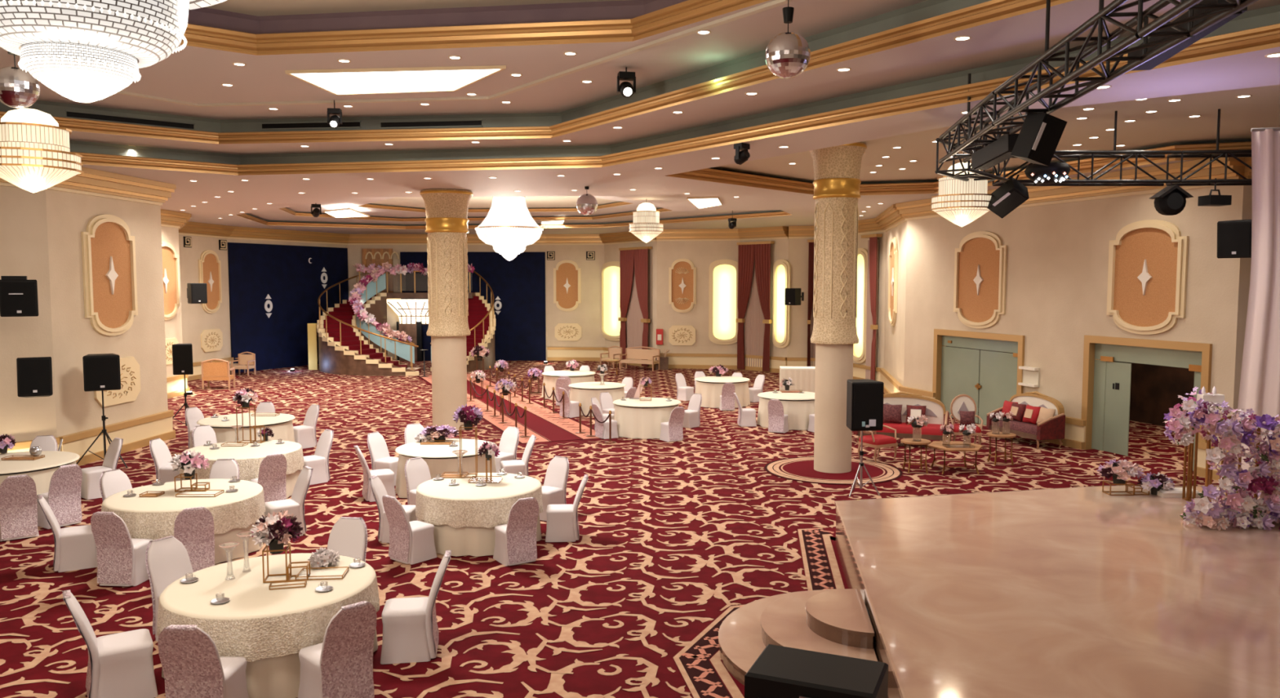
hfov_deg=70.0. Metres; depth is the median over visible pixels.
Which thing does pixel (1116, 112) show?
rod
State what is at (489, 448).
flower arrangement
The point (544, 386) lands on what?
rope
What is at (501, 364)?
flower arrangement
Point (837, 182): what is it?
column
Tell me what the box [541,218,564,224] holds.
ceiling light panel
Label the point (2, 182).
trim
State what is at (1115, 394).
door
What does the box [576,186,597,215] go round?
ball
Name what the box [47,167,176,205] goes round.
trim
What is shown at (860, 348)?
niche
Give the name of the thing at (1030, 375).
brochure rack
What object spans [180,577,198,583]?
tea cup
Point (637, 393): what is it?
menu card
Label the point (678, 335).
relief plaque
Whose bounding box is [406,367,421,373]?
platform
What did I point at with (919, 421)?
flower arrangement
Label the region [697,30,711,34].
recessed light
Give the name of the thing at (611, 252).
wall
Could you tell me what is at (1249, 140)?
trim
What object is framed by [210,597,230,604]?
saucer
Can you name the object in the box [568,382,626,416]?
banquet table
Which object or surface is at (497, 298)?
ornament
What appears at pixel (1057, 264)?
wall
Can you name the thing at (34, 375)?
wall speaker
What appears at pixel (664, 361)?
planter box
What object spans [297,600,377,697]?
banquet chair
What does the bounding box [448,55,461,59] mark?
recessed light
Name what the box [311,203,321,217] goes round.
light
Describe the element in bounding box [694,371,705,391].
banquet chair
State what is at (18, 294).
wall speaker
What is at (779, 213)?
trim
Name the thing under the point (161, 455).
banquet chair
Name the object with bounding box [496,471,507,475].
tea cup
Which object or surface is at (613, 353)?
wooden armchair
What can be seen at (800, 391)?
serving tray
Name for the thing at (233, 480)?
tea cup
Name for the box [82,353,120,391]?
loudspeaker
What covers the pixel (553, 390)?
rope
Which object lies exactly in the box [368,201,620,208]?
molding
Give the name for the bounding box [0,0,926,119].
ceiling
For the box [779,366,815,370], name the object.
countertop
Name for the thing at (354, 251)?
wall
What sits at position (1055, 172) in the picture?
dome light
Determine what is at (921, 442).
side table
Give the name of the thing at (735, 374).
banquet chair
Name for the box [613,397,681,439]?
banquet table
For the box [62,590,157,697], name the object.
banquet chair
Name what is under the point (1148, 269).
wall panel
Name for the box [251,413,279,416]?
serving tray
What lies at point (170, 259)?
wall panel
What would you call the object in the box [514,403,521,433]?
post
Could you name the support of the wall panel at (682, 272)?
attached to the wall at (701, 254)
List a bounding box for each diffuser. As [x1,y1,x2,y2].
[324,209,367,217]
[541,220,564,223]
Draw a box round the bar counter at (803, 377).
[779,366,815,392]
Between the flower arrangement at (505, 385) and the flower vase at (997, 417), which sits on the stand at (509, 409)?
the flower arrangement at (505, 385)
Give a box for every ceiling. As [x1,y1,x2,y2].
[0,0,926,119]
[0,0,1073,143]
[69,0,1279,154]
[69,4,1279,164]
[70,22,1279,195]
[82,46,1279,234]
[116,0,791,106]
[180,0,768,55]
[187,0,687,33]
[204,0,619,16]
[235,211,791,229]
[244,195,777,224]
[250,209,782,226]
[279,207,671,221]
[285,195,662,217]
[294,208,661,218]
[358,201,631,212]
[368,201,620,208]
[371,195,620,208]
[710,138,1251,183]
[713,84,1279,182]
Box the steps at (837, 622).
[718,588,877,685]
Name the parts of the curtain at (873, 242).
panel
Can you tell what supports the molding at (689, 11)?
attached to the ceiling at (193, 74)
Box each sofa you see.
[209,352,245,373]
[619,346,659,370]
[853,391,949,442]
[986,391,1065,448]
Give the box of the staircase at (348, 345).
[316,271,418,376]
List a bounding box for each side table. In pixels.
[602,359,620,374]
[900,438,930,473]
[927,440,982,474]
[986,431,1016,465]
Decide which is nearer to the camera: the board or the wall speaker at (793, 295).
the wall speaker at (793, 295)
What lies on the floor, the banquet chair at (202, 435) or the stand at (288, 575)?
the banquet chair at (202, 435)
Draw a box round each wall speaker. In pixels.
[0,275,38,316]
[16,356,53,397]
[186,283,207,303]
[784,288,804,305]
[1217,218,1252,257]
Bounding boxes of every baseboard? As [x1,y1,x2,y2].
[0,437,59,453]
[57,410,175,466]
[166,374,189,398]
[186,357,233,381]
[546,346,604,360]
[602,346,655,368]
[659,353,738,369]
[738,354,786,373]
[786,357,815,366]
[853,363,880,381]
[880,368,902,393]
[899,386,1226,480]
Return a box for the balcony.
[356,271,475,297]
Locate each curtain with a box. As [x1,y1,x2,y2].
[617,246,652,366]
[735,240,774,371]
[807,239,815,366]
[861,233,882,380]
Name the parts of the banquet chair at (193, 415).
sequin panel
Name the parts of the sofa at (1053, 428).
armrest, arm rail, frame, backrest, leg, arm rail, armrest, leg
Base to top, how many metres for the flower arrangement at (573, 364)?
0.372 m
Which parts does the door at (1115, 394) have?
pane, glass, transom pane, glass, pane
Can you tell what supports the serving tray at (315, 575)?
on the banquet table at (268, 628)
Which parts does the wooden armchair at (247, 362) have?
leg, seat, backrest, crest rail, leg, leg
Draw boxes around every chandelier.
[0,0,225,102]
[475,195,543,260]
[628,202,663,242]
[930,125,992,226]
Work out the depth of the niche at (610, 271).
40.72 m
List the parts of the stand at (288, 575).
tall frame, frame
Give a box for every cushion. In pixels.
[883,404,902,423]
[906,404,926,423]
[959,410,975,426]
[1001,400,1017,417]
[1009,402,1026,421]
[1022,404,1040,424]
[1036,406,1055,423]
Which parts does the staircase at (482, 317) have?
handrail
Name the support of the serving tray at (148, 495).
on the banquet table at (233, 513)
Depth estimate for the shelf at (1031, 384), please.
20.76 m
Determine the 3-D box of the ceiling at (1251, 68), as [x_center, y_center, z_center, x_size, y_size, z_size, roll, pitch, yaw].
[0.000,-3.624,19.792,37.200,0.001,50.000,0,4,0]
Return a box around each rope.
[470,380,486,395]
[487,388,493,400]
[494,392,502,407]
[502,398,515,416]
[515,406,524,417]
[543,386,552,398]
[553,390,562,402]
[580,406,590,417]
[591,409,608,422]
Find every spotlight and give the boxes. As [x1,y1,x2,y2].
[986,174,1029,218]
[1010,111,1066,166]
[1149,182,1193,215]
[1197,177,1231,206]
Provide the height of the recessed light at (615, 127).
0.012 m
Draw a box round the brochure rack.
[1017,365,1039,386]
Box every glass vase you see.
[218,541,239,547]
[236,531,251,536]
[452,449,467,453]
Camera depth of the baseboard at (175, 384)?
28.44 m
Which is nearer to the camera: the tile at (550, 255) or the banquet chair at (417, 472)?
the banquet chair at (417, 472)
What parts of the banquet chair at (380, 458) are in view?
sequin panel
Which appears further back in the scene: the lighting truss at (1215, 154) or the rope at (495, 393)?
the rope at (495, 393)
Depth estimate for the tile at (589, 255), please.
41.12 m
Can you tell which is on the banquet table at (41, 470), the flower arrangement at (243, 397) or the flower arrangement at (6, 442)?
the flower arrangement at (6, 442)
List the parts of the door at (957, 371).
glass, transom pane, glass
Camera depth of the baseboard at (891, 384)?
28.38 m
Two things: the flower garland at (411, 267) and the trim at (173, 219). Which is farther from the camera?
the flower garland at (411, 267)
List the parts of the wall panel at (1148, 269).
inset panel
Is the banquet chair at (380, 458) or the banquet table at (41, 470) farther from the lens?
the banquet chair at (380, 458)
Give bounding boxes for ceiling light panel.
[284,65,506,94]
[323,207,369,217]
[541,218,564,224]
[686,196,722,208]
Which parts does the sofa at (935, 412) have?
frame, backrest, armrest, arm rail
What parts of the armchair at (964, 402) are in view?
armrest, backrest, frame, seat, seat frame, armrest, leg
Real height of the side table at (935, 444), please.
0.486 m
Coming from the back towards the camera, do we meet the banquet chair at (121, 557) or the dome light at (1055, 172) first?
the dome light at (1055, 172)
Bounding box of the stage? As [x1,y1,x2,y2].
[834,485,1279,697]
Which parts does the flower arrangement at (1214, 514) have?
frame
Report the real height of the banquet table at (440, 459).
0.748 m
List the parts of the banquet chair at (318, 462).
sequin panel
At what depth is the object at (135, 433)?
18.99 m
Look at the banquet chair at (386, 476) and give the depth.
14.76 m
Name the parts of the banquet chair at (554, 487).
sequin panel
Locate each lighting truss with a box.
[934,136,1010,182]
[938,89,1029,163]
[991,150,1182,186]
[992,0,1193,125]
[1137,0,1257,36]
[1165,149,1252,186]
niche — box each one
[600,261,626,340]
[708,259,737,344]
[772,259,791,347]
[853,248,867,363]
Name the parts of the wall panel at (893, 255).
inset panel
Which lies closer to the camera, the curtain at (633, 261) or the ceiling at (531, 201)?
the ceiling at (531, 201)
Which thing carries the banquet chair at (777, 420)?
on the floor
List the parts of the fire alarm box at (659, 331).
plate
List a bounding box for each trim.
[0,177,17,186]
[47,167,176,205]
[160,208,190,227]
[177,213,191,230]
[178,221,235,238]
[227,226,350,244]
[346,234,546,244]
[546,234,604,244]
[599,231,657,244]
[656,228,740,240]
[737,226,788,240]
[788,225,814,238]
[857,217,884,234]
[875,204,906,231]
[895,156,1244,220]
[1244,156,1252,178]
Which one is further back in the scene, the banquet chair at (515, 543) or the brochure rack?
the brochure rack
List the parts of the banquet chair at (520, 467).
sequin panel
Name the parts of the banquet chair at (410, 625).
sequin panel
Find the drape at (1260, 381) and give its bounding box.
[1231,127,1279,491]
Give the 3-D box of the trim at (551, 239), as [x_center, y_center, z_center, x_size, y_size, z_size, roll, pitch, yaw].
[-2.915,-4.910,40.964,2.608,0.458,0.379,0,4,4]
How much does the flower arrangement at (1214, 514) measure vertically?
1.689 m
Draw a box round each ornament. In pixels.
[264,293,272,318]
[320,266,327,288]
[493,296,502,314]
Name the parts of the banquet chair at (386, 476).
sequin panel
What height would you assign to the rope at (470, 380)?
0.326 m
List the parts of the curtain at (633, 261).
panel, panel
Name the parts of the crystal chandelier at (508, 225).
lamp shade, lamp shade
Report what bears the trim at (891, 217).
attached to the wall at (894, 336)
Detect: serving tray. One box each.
[1,454,44,460]
[139,491,164,497]
[175,489,224,497]
[221,442,248,446]
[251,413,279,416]
[269,579,306,590]
[295,566,349,580]
[420,440,453,444]
[440,471,468,478]
[468,475,502,483]
[780,390,801,392]
[942,444,974,448]
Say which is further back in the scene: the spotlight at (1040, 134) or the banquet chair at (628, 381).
the banquet chair at (628, 381)
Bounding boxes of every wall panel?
[80,213,137,335]
[161,240,180,319]
[198,249,222,313]
[227,242,348,373]
[400,252,546,360]
[553,259,581,311]
[668,258,696,312]
[888,236,897,326]
[953,231,1007,328]
[1106,219,1188,334]
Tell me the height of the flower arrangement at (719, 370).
0.364 m
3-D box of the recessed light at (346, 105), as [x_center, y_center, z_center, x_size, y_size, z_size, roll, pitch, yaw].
[-5.188,-4.317,16.248,0.184,0.012,0.184,0,4,0]
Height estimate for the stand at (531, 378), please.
0.500 m
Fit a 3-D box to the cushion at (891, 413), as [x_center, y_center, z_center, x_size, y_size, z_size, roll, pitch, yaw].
[5.507,1.411,19.958,0.412,0.400,0.227,1,4,20]
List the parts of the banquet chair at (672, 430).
sequin panel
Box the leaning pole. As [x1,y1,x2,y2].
[57,438,62,451]
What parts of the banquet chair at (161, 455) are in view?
sequin panel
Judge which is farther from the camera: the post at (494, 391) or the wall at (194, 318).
the wall at (194, 318)
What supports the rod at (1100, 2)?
hanging from the ceiling at (1251, 68)
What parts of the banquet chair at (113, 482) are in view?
sequin panel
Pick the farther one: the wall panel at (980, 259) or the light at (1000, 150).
the wall panel at (980, 259)
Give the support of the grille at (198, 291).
attached to the wall speaker at (197, 293)
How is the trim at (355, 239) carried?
attached to the wall at (354, 251)
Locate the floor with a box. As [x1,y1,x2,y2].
[0,360,1219,697]
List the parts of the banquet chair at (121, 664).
sequin panel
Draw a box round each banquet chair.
[0,474,39,541]
[29,435,57,451]
[36,463,82,528]
[36,495,97,572]
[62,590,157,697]
[80,437,123,499]
[90,511,152,586]
[99,468,132,501]
[145,535,193,641]
[149,438,182,482]
[157,625,248,697]
[173,506,214,572]
[185,406,204,448]
[191,425,217,447]
[208,458,239,479]
[250,453,286,502]
[255,401,275,413]
[264,466,312,536]
[293,404,319,448]
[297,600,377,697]
[301,429,333,484]
[326,516,367,562]
[353,445,395,502]
[367,431,398,485]
[368,475,417,542]
[380,550,451,664]
[382,495,436,564]
[404,423,423,444]
[404,457,431,520]
[493,497,538,566]
[494,426,519,472]
[500,435,536,475]
[539,455,568,520]
[543,365,554,372]
[545,474,588,542]
[555,377,569,405]
[557,387,579,417]
[559,375,570,391]
[579,364,590,371]
[591,397,614,430]
[591,403,618,439]
[599,391,614,414]
[621,377,633,396]
[624,386,636,398]
[659,406,684,441]
[675,373,693,400]
[682,393,702,427]
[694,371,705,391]
[719,382,735,410]
[731,372,742,377]
[733,392,756,426]
[748,374,764,402]
[768,399,788,433]
[807,413,814,432]
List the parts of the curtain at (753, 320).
panel, panel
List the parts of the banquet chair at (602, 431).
sequin panel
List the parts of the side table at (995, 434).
leg, leg, leg, leg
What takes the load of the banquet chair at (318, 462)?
on the floor
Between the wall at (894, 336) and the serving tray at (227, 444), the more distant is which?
the wall at (894, 336)
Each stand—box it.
[76,390,127,468]
[172,374,189,426]
[173,473,209,492]
[235,405,265,443]
[262,543,310,582]
[419,349,427,377]
[458,424,477,477]
[472,380,483,399]
[475,357,484,372]
[485,457,492,481]
[497,368,505,377]
[499,391,511,414]
[530,377,539,393]
[640,385,651,400]
[848,431,879,497]
[1102,480,1149,495]
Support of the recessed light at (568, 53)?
in the ceiling at (193, 74)
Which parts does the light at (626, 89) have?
yoke arm, yoke arm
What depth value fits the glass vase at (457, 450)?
13.02 m
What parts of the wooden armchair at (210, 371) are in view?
leg, crest rail, backrest, seat, leg, leg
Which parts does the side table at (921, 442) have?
leg, leg, leg, leg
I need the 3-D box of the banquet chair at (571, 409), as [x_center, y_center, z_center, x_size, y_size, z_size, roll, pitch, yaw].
[-1.886,1.392,24.013,0.385,0.781,0.538,4,5,41]
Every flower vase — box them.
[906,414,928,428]
[939,423,953,434]
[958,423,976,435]
[989,411,1004,422]
[1000,411,1013,422]
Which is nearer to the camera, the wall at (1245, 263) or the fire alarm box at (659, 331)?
the wall at (1245, 263)
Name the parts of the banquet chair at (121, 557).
sequin panel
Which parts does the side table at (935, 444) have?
leg, leg, leg, leg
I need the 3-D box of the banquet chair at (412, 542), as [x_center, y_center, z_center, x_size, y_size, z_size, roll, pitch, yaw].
[-2.936,2.245,11.574,0.423,0.857,0.590,3,5,39]
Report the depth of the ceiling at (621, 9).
12.53 m
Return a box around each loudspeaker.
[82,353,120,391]
[172,343,193,374]
[846,378,884,431]
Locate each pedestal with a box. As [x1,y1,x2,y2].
[1182,428,1198,501]
[1208,448,1241,502]
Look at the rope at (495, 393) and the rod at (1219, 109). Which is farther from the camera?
the rope at (495, 393)
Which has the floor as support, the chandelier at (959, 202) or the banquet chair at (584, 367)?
the banquet chair at (584, 367)
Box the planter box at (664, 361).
[655,349,670,369]
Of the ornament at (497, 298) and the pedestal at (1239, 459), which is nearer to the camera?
the pedestal at (1239, 459)
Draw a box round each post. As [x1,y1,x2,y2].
[466,377,474,401]
[483,385,492,411]
[488,365,493,386]
[490,389,499,417]
[497,395,507,423]
[511,373,518,397]
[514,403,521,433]
[519,377,525,402]
[520,405,530,437]
[524,379,533,404]
[539,382,548,408]
[549,386,558,413]
[558,391,568,418]
[574,403,585,433]
[585,405,595,437]
[604,410,616,444]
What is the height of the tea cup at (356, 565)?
0.070 m
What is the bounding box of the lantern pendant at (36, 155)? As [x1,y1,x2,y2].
[0,106,83,192]
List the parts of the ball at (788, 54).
motor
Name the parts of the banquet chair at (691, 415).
sequin panel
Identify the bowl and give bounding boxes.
[29,446,41,456]
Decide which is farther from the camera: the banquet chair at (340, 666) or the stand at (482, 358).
the stand at (482, 358)
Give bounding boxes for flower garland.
[348,261,412,342]
[352,262,475,275]
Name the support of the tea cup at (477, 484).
on the banquet table at (464, 516)
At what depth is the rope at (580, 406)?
21.14 m
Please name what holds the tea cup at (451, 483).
on the banquet table at (464, 516)
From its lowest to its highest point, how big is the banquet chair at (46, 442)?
0.904 m
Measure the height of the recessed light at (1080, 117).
0.012 m
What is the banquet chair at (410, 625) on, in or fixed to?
on the floor
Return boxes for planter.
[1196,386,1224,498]
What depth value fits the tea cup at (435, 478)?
12.83 m
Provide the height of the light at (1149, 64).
0.270 m
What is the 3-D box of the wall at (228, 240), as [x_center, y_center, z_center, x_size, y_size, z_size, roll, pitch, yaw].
[-14.690,-2.107,38.491,0.201,5.700,6.440,2,5,26]
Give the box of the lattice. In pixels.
[386,299,428,324]
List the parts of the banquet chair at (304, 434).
sequin panel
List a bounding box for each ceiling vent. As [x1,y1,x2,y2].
[65,110,195,129]
[260,120,361,129]
[379,119,482,128]
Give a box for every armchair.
[200,358,235,389]
[231,351,255,375]
[600,346,622,368]
[857,425,897,462]
[948,394,982,444]
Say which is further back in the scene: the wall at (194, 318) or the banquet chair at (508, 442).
the wall at (194, 318)
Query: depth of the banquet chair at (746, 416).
22.40 m
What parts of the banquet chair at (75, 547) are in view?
sequin panel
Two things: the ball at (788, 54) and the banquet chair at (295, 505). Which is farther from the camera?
the banquet chair at (295, 505)
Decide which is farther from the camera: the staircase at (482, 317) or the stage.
the staircase at (482, 317)
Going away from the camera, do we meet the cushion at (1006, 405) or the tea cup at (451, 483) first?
the tea cup at (451, 483)
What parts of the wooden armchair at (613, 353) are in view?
seat, backrest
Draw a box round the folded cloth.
[1156,487,1201,497]
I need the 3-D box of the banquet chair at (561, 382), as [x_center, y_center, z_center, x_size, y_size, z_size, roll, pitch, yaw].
[-2.223,1.216,26.342,0.395,0.800,0.551,0,4,1]
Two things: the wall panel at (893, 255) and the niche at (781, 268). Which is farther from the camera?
the niche at (781, 268)
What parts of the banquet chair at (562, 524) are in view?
sequin panel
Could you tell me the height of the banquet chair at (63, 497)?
0.904 m
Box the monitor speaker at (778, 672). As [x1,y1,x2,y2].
[744,644,888,697]
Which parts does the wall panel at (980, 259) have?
inset panel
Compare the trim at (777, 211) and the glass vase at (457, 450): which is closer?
the glass vase at (457, 450)
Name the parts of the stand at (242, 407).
tall frame, frame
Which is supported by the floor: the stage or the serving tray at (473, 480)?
the stage
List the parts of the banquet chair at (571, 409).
sequin panel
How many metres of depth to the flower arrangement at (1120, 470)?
12.54 m
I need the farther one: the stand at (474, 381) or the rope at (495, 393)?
the stand at (474, 381)
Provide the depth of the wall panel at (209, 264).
34.35 m
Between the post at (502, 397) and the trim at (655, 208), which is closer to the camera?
the post at (502, 397)
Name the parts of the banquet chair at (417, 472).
sequin panel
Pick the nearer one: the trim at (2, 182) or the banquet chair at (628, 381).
the trim at (2, 182)
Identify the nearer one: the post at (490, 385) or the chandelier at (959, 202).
the chandelier at (959, 202)
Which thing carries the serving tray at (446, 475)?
on the banquet table at (464, 516)
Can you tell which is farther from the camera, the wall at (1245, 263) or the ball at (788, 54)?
the wall at (1245, 263)
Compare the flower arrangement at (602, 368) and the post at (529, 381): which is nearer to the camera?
the flower arrangement at (602, 368)
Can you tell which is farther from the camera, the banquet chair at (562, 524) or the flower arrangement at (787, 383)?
the flower arrangement at (787, 383)
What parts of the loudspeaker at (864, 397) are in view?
control plate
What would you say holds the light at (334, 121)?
hanging from the ceiling at (193, 74)
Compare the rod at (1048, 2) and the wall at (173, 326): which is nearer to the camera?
the rod at (1048, 2)
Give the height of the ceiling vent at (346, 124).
0.130 m
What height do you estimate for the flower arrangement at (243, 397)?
0.362 m
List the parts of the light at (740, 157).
yoke arm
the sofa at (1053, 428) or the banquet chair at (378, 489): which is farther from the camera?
the sofa at (1053, 428)
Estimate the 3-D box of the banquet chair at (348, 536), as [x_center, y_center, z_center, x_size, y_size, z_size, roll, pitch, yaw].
[-3.206,2.334,9.732,0.465,0.942,0.650,1,4,8]
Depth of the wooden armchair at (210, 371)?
30.24 m
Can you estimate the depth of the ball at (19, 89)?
7.57 m
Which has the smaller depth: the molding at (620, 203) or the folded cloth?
the folded cloth
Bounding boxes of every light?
[221,83,233,86]
[232,62,246,66]
[267,107,279,110]
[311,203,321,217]
[327,99,342,128]
[337,58,351,62]
[342,104,353,107]
[419,102,430,105]
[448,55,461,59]
[466,93,476,95]
[501,100,511,103]
[510,73,522,76]
[564,51,577,55]
[581,80,592,83]
[612,126,622,128]
[617,66,635,97]
[671,111,683,113]
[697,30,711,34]
[728,210,737,229]
[733,142,750,164]
[745,91,758,95]
[777,145,789,147]
[835,67,851,71]
[953,35,971,40]
[971,128,1018,169]
[1024,162,1070,184]
[1071,143,1082,146]
[1075,116,1088,119]
[1081,106,1095,110]
[1088,136,1099,138]
[1096,84,1111,88]
[1104,128,1114,130]
[1123,119,1136,122]
[1127,0,1247,70]
[1144,110,1158,112]
[1167,98,1182,102]
[1187,115,1201,117]
[1235,94,1252,97]
[1264,52,1279,57]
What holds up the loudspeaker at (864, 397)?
on the speaker stand at (861, 464)
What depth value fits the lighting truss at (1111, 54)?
7.06 m
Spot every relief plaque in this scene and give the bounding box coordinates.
[93,356,140,407]
[165,337,178,364]
[200,328,222,351]
[555,323,582,340]
[668,324,695,345]
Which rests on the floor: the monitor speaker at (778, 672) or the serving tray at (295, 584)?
the monitor speaker at (778, 672)
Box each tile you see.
[183,235,191,247]
[218,240,226,249]
[546,251,555,259]
[586,251,595,259]
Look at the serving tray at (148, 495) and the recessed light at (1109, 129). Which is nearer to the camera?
the serving tray at (148, 495)
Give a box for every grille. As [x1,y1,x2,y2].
[191,284,206,302]
[785,288,794,304]
[853,384,882,428]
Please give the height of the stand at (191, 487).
0.200 m
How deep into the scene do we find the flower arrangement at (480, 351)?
35.49 m
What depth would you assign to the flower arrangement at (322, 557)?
8.82 m
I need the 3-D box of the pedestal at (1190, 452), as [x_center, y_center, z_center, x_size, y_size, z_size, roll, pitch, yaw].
[7.372,1.533,12.241,0.112,0.992,0.112,0,4,0]
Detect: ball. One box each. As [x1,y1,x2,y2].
[0,50,39,108]
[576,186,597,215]
[764,0,810,78]
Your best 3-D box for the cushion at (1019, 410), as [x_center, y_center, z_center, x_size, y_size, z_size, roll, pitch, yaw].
[8.369,1.397,20.281,0.229,0.382,0.392,-1,4,-18]
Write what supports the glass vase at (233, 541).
on the banquet table at (268, 628)
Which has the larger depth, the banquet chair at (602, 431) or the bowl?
the banquet chair at (602, 431)
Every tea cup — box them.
[123,493,137,497]
[152,482,164,485]
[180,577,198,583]
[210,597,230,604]
[226,488,238,492]
[228,479,240,482]
[315,586,333,592]
[349,562,365,568]
[432,477,444,479]
[448,482,459,485]
[475,483,486,486]
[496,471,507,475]
[514,475,524,478]
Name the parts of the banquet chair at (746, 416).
sequin panel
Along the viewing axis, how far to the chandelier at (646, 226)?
23.55 m
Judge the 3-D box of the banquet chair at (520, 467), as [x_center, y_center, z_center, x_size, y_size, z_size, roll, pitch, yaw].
[-2.096,1.939,15.719,0.604,0.876,0.432,-1,4,-15]
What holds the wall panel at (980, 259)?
attached to the wall at (1057, 264)
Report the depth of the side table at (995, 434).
17.69 m
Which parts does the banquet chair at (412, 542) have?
sequin panel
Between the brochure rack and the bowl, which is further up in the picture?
the brochure rack
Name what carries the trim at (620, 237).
attached to the wall at (611, 252)
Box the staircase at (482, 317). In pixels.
[430,270,495,372]
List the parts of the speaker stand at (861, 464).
leg, leg, leg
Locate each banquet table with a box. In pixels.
[0,450,81,504]
[101,479,265,564]
[156,553,379,697]
[179,440,304,497]
[196,412,295,443]
[395,438,497,497]
[415,472,542,556]
[542,370,595,399]
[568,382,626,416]
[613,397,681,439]
[693,376,750,408]
[756,391,814,430]
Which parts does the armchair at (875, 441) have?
leg, armrest, leg, seat frame, seat, armrest, leg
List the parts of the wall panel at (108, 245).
inset panel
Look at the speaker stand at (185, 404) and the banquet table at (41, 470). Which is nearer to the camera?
the banquet table at (41, 470)
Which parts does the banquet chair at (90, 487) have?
sequin panel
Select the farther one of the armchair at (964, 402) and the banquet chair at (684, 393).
the banquet chair at (684, 393)
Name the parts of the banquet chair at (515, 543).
sequin panel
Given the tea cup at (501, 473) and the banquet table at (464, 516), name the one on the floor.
the banquet table at (464, 516)
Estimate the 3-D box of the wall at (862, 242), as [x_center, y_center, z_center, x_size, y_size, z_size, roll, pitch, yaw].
[7.796,-1.727,33.188,0.200,5.700,4.561,-1,4,-15]
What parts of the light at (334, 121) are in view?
yoke arm, yoke arm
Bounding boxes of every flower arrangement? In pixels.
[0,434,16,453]
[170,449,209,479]
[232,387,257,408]
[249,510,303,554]
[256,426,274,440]
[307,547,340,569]
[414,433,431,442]
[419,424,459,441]
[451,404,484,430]
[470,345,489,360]
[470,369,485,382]
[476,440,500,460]
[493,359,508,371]
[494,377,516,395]
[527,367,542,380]
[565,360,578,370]
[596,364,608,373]
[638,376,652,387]
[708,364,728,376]
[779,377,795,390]
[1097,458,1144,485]
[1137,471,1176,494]
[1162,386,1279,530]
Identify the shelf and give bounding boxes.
[1017,382,1038,386]
[1018,365,1038,370]
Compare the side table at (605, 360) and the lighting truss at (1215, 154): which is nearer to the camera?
the lighting truss at (1215, 154)
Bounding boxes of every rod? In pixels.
[966,73,971,126]
[1044,0,1050,68]
[1098,0,1104,11]
[1113,111,1117,150]
[1216,108,1220,150]
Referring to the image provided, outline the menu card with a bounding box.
[629,382,643,399]
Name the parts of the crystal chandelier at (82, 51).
lamp shade, lamp shade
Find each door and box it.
[396,321,422,361]
[932,328,1025,425]
[1081,334,1212,471]
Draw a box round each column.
[419,188,473,430]
[808,142,866,473]
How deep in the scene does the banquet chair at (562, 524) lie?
12.39 m
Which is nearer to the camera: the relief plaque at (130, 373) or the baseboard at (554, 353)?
the relief plaque at (130, 373)
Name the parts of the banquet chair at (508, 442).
sequin panel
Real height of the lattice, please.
1.144 m
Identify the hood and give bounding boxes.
[1149,184,1193,199]
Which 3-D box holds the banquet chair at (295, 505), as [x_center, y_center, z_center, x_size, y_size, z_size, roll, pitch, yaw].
[-4.910,2.135,12.775,0.623,0.904,0.446,-3,5,-37]
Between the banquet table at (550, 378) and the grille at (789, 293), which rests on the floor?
the banquet table at (550, 378)
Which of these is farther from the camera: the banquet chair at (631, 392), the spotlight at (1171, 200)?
the banquet chair at (631, 392)
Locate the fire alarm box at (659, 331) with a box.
[656,328,662,344]
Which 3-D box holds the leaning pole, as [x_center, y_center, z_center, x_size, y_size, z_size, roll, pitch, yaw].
[-10.575,2.011,16.561,0.040,0.652,0.815,-1,4,-18]
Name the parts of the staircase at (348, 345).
glass balustrade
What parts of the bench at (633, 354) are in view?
seat, backrest, crest rail, leg, leg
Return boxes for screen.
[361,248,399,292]
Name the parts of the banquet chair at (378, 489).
sequin panel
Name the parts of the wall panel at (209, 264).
inset panel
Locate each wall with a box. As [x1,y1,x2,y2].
[0,185,57,441]
[45,188,168,436]
[160,226,182,377]
[178,234,230,362]
[226,238,346,352]
[346,244,547,360]
[546,244,604,346]
[604,240,657,349]
[657,240,741,354]
[741,238,788,357]
[786,238,813,357]
[853,231,886,368]
[884,221,906,386]
[903,185,1243,443]
[947,346,1194,426]
[1232,185,1252,414]
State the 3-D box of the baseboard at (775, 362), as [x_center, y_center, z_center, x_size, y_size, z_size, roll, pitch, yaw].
[4.867,0.580,36.529,0.159,0.620,2.369,-4,6,-44]
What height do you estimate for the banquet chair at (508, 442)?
0.876 m
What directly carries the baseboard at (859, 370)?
attached to the wall at (862, 242)
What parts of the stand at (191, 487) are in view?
tall frame, frame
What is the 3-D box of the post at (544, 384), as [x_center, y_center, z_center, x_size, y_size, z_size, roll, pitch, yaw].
[-2.697,1.304,25.723,0.260,0.720,0.260,0,4,0]
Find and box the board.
[307,323,318,369]
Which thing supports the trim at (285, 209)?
attached to the ceiling at (277, 214)
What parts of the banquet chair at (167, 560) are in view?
sequin panel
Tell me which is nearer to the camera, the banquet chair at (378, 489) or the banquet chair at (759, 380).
the banquet chair at (378, 489)
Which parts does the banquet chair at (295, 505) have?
sequin panel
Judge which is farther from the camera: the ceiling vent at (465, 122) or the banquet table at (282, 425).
the banquet table at (282, 425)

